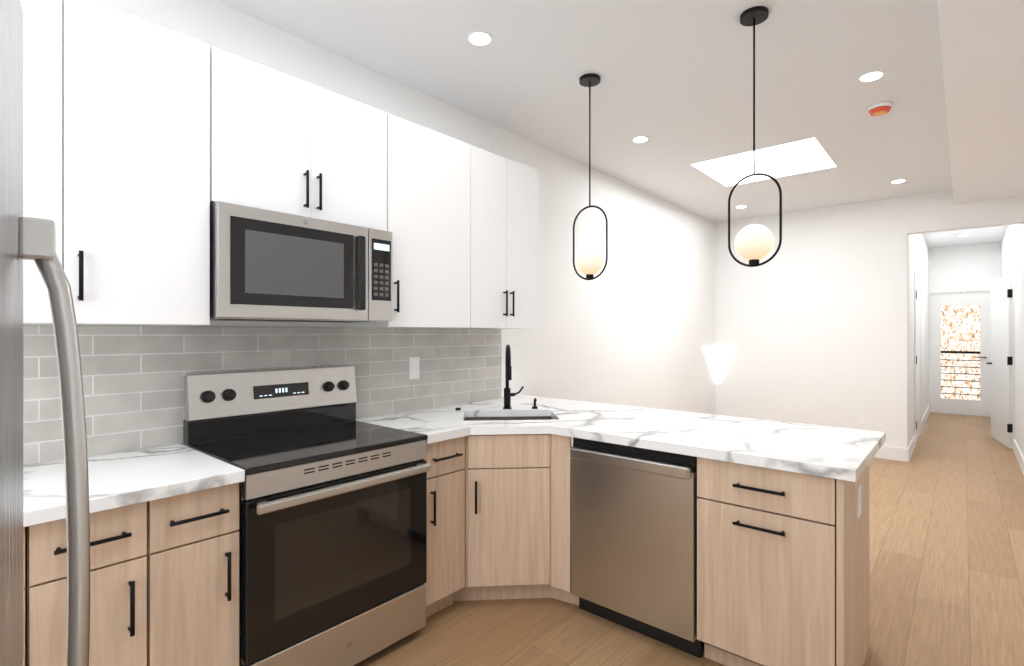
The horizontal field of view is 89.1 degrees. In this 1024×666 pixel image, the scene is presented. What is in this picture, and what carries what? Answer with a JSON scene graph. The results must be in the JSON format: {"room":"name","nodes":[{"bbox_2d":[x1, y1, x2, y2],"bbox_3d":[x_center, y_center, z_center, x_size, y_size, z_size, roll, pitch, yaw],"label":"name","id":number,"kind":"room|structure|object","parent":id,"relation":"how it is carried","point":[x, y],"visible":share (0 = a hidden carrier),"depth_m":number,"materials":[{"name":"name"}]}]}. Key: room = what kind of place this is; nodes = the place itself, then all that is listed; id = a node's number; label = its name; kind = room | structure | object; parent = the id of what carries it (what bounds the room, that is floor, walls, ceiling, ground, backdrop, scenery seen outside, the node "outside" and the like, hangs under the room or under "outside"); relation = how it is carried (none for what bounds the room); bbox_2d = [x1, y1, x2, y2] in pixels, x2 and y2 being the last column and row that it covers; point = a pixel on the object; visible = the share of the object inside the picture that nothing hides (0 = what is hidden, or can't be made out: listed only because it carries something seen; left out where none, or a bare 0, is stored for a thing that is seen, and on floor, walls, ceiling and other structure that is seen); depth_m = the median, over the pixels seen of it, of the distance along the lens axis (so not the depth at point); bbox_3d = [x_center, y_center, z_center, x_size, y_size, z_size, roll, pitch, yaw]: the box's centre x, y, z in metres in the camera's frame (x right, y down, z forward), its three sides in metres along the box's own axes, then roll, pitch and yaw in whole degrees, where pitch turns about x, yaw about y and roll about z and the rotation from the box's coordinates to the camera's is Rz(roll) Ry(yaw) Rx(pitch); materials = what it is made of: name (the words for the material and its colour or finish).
{"room":"kitchen","nodes":[
{"label":"kitchen","id":0,"kind":"room"},
{"bbox_2d":[23,0,714,465],"bbox_3d":[-0.112,-0.420,3.774,0.120,3.600,8.690,0,0,41],"label":"wall","id":1,"kind":"structure","parent":0,"point":[673,306],"depth_m":4.49,"materials":[{"name":"white paint"}]},
{"bbox_2d":[21,0,68,324],"bbox_3d":[-1.695,-0.560,1.593,0.346,1.060,0.440,0,0,41],"label":"upper cabinet","id":2,"kind":"object","parent":1,"relation":"attached to","point":[45,22],"depth_m":1.61,"materials":[{"name":"white paint"}]},
{"bbox_2d":[69,0,216,325],"bbox_3d":[-1.411,-0.560,1.919,0.346,1.060,0.426,0,0,41],"label":"upper cabinet","id":3,"kind":"object","parent":1,"relation":"attached to","point":[146,144],"depth_m":1.80,"materials":[{"name":"white paint"}]},
{"bbox_2d":[23,325,500,465],"bbox_3d":[-1.043,0.219,2.603,0.008,0.494,2.940,0,0,41],"label":"backsplash","id":4,"kind":"structure","parent":1,"relation":"attached to","point":[133,383],"depth_m":2.24,"materials":[{"name":"grey tile"}]},
{"bbox_2d":[409,357,418,378],"bbox_3d":[-0.585,0.210,3.118,0.006,0.130,0.075,0,0,41],"label":"outlet","id":5,"kind":"object","parent":4,"relation":"attached to","point":[413,367],"visible":1,"depth_m":3.11,"materials":[{"name":"white plastic"}]},
{"bbox_2d":[217,48,392,235],"bbox_3d":[-1.008,-0.795,2.383,0.346,0.590,0.795,0,0,41],"label":"upper cabinet","id":6,"kind":"object","parent":1,"relation":"attached to","point":[286,143],"depth_m":2.23,"materials":[{"name":"white paint"}]},
{"bbox_2d":[210,201,391,322],"bbox_3d":[-0.978,-0.274,2.357,0.424,0.442,0.787,0,0,41],"label":"microwave","id":7,"kind":"object","parent":6,"relation":"attached to","point":[270,265],"visible":0.98,"depth_m":2.16,"materials":[{"name":"silver metal"}]},
{"bbox_2d":[350,115,472,328],"bbox_3d":[-0.557,-0.560,2.902,0.346,1.060,0.571,0,0,41],"label":"upper cabinet","id":8,"kind":"object","parent":1,"relation":"attached to","point":[432,238],"depth_m":2.78,"materials":[{"name":"white paint"}]},
{"bbox_2d":[473,146,538,328],"bbox_3d":[-0.160,-0.560,3.358,0.346,1.060,0.638,0,0,41],"label":"upper cabinet","id":9,"kind":"object","parent":1,"relation":"attached to","point":[505,191],"depth_m":3.23,"materials":[{"name":"white paint"}]},
{"bbox_2d":[215,0,1023,247],"bbox_3d":[2.822,-1.620,4.238,3.700,0.600,13.000,0,0,41],"label":"ceiling","id":10,"kind":"structure","parent":0,"point":[675,85],"depth_m":3.03,"materials":[{"name":"white paint"}]},
{"bbox_2d":[467,31,491,45],"bbox_3d":[-0.160,-1.466,2.590,0.123,0.007,0.123,0,0,35],"label":"recessed light","id":11,"kind":"object","parent":10,"relation":"in","point":[480,38],"depth_m":2.58,"materials":[{"name":"white plastic"}]},
{"bbox_2d":[573,73,607,279],"bbox_3d":[0.449,-0.887,3.001,0.235,1.165,0.166,0,0,41],"label":"pendant light","id":12,"kind":"object","parent":10,"relation":"hanging from","point":[589,260],"visible":1,"depth_m":2.96,"materials":[{"name":"black metal"}]},
{"bbox_2d":[632,136,648,142],"bbox_3d":[0.972,-1.466,3.938,0.123,0.007,0.123,0,0,35],"label":"recessed light","id":13,"kind":"object","parent":10,"relation":"in","point":[638,139],"depth_m":3.93,"materials":[{"name":"white"}]},
{"bbox_2d":[728,6,781,266],"bbox_3d":[1.115,-0.887,2.396,0.235,1.165,0.166,0,0,41],"label":"pendant light","id":14,"kind":"object","parent":10,"relation":"hanging from","point":[754,244],"visible":1,"depth_m":2.36,"materials":[{"name":"black metal"}]},
{"bbox_2d":[858,70,884,81],"bbox_3d":[2.053,-1.466,2.972,0.123,0.007,0.123,0,0,2],"label":"recessed light","id":15,"kind":"object","parent":10,"relation":"in","point":[873,75],"depth_m":2.96,"materials":[{"name":"white plastic"}]},
{"bbox_2d":[868,101,891,115],"bbox_3d":[2.374,-1.444,3.356,0.130,0.052,0.130,0,0,41],"label":"smoke detector","id":16,"kind":"object","parent":10,"relation":"attached to","point":[879,108],"visible":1,"depth_m":3.32,"materials":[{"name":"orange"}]},
{"bbox_2d":[890,179,905,182],"bbox_3d":[3.732,-1.466,5.024,0.123,0.007,0.123,0,0,2],"label":"recessed light","id":17,"kind":"object","parent":10,"relation":"in","point":[898,180],"depth_m":5.02,"materials":[{"name":"white plastic"}]},
{"bbox_2d":[353,412,1023,665],"bbox_3d":[3.315,1.420,4.804,3.940,0.080,14.740,0,0,41],"label":"floor","id":18,"kind":"structure","parent":0,"point":[946,544],"depth_m":2.68,"materials":[{"name":"brown wood"}]},
{"bbox_2d":[0,0,89,665],"bbox_3d":[-0.564,0.495,0.048,0.816,1.770,0.910,0,0,-39],"label":"fridge","id":19,"kind":"object","parent":18,"relation":"on","point":[26,238],"visible":1,"depth_m":0.57,"materials":[{"name":"grey metal"}]},
{"bbox_2d":[23,483,238,665],"bbox_3d":[-1.449,0.944,1.641,0.653,0.873,0.896,0,0,41],"label":"base cabinet","id":20,"kind":"object","parent":18,"relation":"on","point":[164,581],"visible":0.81,"depth_m":1.59,"materials":[{"name":"beige wood"}]},
{"bbox_2d":[23,444,244,526],"bbox_3d":[-1.456,0.485,1.629,0.644,0.039,0.929,0,0,41],"label":"countertop","id":21,"kind":"structure","parent":20,"relation":"on","point":[120,479],"depth_m":1.68,"materials":[{"name":"stone"}]},
{"bbox_2d":[183,366,430,665],"bbox_3d":[-0.864,0.777,2.259,0.692,1.205,0.791,0,0,41],"label":"range","id":22,"kind":"object","parent":18,"relation":"on","point":[332,530],"visible":0.9,"depth_m":2.11,"materials":[{"name":"silver metal"}]},
{"bbox_2d":[422,436,464,617],"bbox_3d":[-0.541,0.944,2.686,0.653,0.873,0.266,0,0,41],"label":"base cabinet","id":23,"kind":"object","parent":18,"relation":"on","point":[445,526],"visible":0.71,"depth_m":2.50,"materials":[{"name":"beige wood"}]},
{"bbox_2d":[453,434,578,604],"bbox_3d":[-0.002,0.944,3.020,1.029,0.873,0.940,0,0,41],"label":"base cabinet","id":24,"kind":"object","parent":18,"relation":"on","point":[517,516],"visible":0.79,"depth_m":2.61,"materials":[{"name":"beige wood"}]},
{"bbox_2d":[356,395,885,481],"bbox_3d":[0.444,0.485,2.620,2.212,0.039,1.463,0,0,41],"label":"countertop","id":25,"kind":"structure","parent":24,"relation":"on","point":[847,454],"depth_m":2.51,"materials":[{"name":"stone"}]},
{"bbox_2d":[464,416,553,420],"bbox_3d":[-0.012,0.593,2.963,0.534,0.174,0.374,0,0,-4],"label":"sink","id":26,"kind":"object","parent":25,"relation":"in","point":[512,418],"depth_m":3.15,"materials":[{"name":"silver metal"}]},
{"bbox_2d":[503,345,523,408],"bbox_3d":[-0.008,0.267,3.149,0.163,0.396,0.212,0,0,41],"label":"faucet","id":27,"kind":"object","parent":25,"relation":"on","point":[508,394],"visible":0.98,"depth_m":3.19,"materials":[{"name":"black metal"}]},
{"bbox_2d":[532,398,537,408],"bbox_3d":[0.142,0.431,3.189,0.064,0.068,0.064,0,0,41],"label":"soap dispenser","id":28,"kind":"object","parent":25,"relation":"on","point":[535,406],"visible":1,"depth_m":3.20,"materials":[{"name":"black metal"}]},
{"bbox_2d":[570,437,701,657],"bbox_3d":[0.709,0.946,2.569,0.618,0.868,0.632,0,0,41],"label":"dishwasher","id":29,"kind":"object","parent":18,"relation":"on","point":[633,538],"visible":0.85,"depth_m":2.33,"materials":[{"name":"silver metal"}]},
{"bbox_2d":[697,457,868,665],"bbox_3d":[0.920,0.944,2.415,1.150,0.873,0.679,0,0,41],"label":"base cabinet","id":30,"kind":"object","parent":18,"relation":"on","point":[782,568],"visible":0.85,"depth_m":1.97,"materials":[{"name":"beige wood"}]},
{"bbox_2d":[857,485,860,517],"bbox_3d":[1.369,0.662,2.049,0.007,0.115,0.070,0,0,41],"label":"outlet","id":31,"kind":"object","parent":30,"relation":"attached to","point":[858,501],"visible":1,"depth_m":2.03,"materials":[{"name":"white plastic"}]},
{"bbox_2d":[941,351,979,395],"bbox_3d":[7.914,0.875,9.180,1.380,1.110,0.040,0,0,41],"label":"rail","id":32,"kind":"object","parent":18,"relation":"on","point":[971,352],"visible":0.19,"depth_m":9.16,"materials":[{"name":"black metal"}]},
{"bbox_2d":[715,190,1022,454],"bbox_3d":[3.851,-0.095,6.007,2.910,2.950,0.120,0,0,41],"label":"wall","id":33,"kind":"structure","parent":0,"point":[805,335],"depth_m":6.15,"materials":[{"name":"white paint"}]},
{"bbox_2d":[874,446,909,461],"bbox_3d":[3.491,1.310,6.231,2.014,0.140,0.014,0,0,41],"label":"baseboard","id":34,"kind":"structure","parent":33,"relation":"attached to","point":[895,453],"depth_m":5.65,"materials":[{"name":"white"}]},
{"bbox_2d":[929,287,990,416],"bbox_3d":[7.571,0.315,8.754,0.858,2.130,0.103,0,0,41],"label":"door","id":35,"kind":"structure","parent":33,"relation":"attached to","point":[982,405],"depth_m":8.75,"materials":[{"name":"white wood"}]},
{"bbox_2d":[895,196,906,447],"bbox_3d":[5.736,-0.095,7.383,0.130,2.950,4.670,0,0,41],"label":"wall","id":36,"kind":"structure","parent":0,"point":[900,202],"depth_m":5.62,"materials":[{"name":"white paint"}]},
{"bbox_2d":[908,435,914,457],"bbox_3d":[4.572,1.310,5.950,0.014,0.140,0.960,0,0,41],"label":"baseboard","id":37,"kind":"structure","parent":36,"relation":"attached to","point":[912,444],"depth_m":5.96,"materials":[{"name":"white wood"}]},
{"bbox_2d":[914,271,920,446],"bbox_3d":[5.238,0.315,6.709,0.023,2.130,1.020,0,0,41],"label":"door","id":38,"kind":"structure","parent":36,"relation":"attached to","point":[917,280],"depth_m":6.69,"materials":[{"name":"white wood"}]},
{"bbox_2d":[921,405,929,431],"bbox_3d":[6.409,1.310,8.063,0.014,0.140,2.520,0,0,41],"label":"baseboard","id":39,"kind":"structure","parent":36,"relation":"attached to","point":[927,412],"depth_m":7.98,"materials":[{"name":"white wood"}]},
{"bbox_2d":[1023,196,1023,456],"bbox_3d":[6.498,-0.095,6.720,0.150,2.950,4.670,0,0,41],"label":"wall","id":40,"kind":"structure","parent":0,"point":[1023,196],"depth_m":5.21,"materials":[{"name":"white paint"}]},
{"bbox_2d":[986,269,1014,448],"bbox_3d":[6.144,0.315,6.544,0.210,2.130,1.000,0,0,41],"label":"door","id":41,"kind":"structure","parent":40,"relation":"attached to","point":[1002,362],"depth_m":6.37,"materials":[{"name":"white wood"}]},
{"bbox_2d":[1013,439,1023,474],"bbox_3d":[5.402,1.310,5.539,0.014,0.140,1.450,0,0,41],"label":"baseboard","id":42,"kind":"structure","parent":40,"relation":"attached to","point":[1017,452],"depth_m":5.51,"materials":[{"name":"white"}]},
{"label":"outside","id":43,"kind":"structure","parent":0,"visible":0},
{"bbox_2d":[932,291,990,399],"bbox_3d":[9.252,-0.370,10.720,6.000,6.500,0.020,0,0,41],"label":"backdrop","id":44,"kind":"structure","parent":43,"point":[960,327],"depth_m":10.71,"materials":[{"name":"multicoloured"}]}
]}

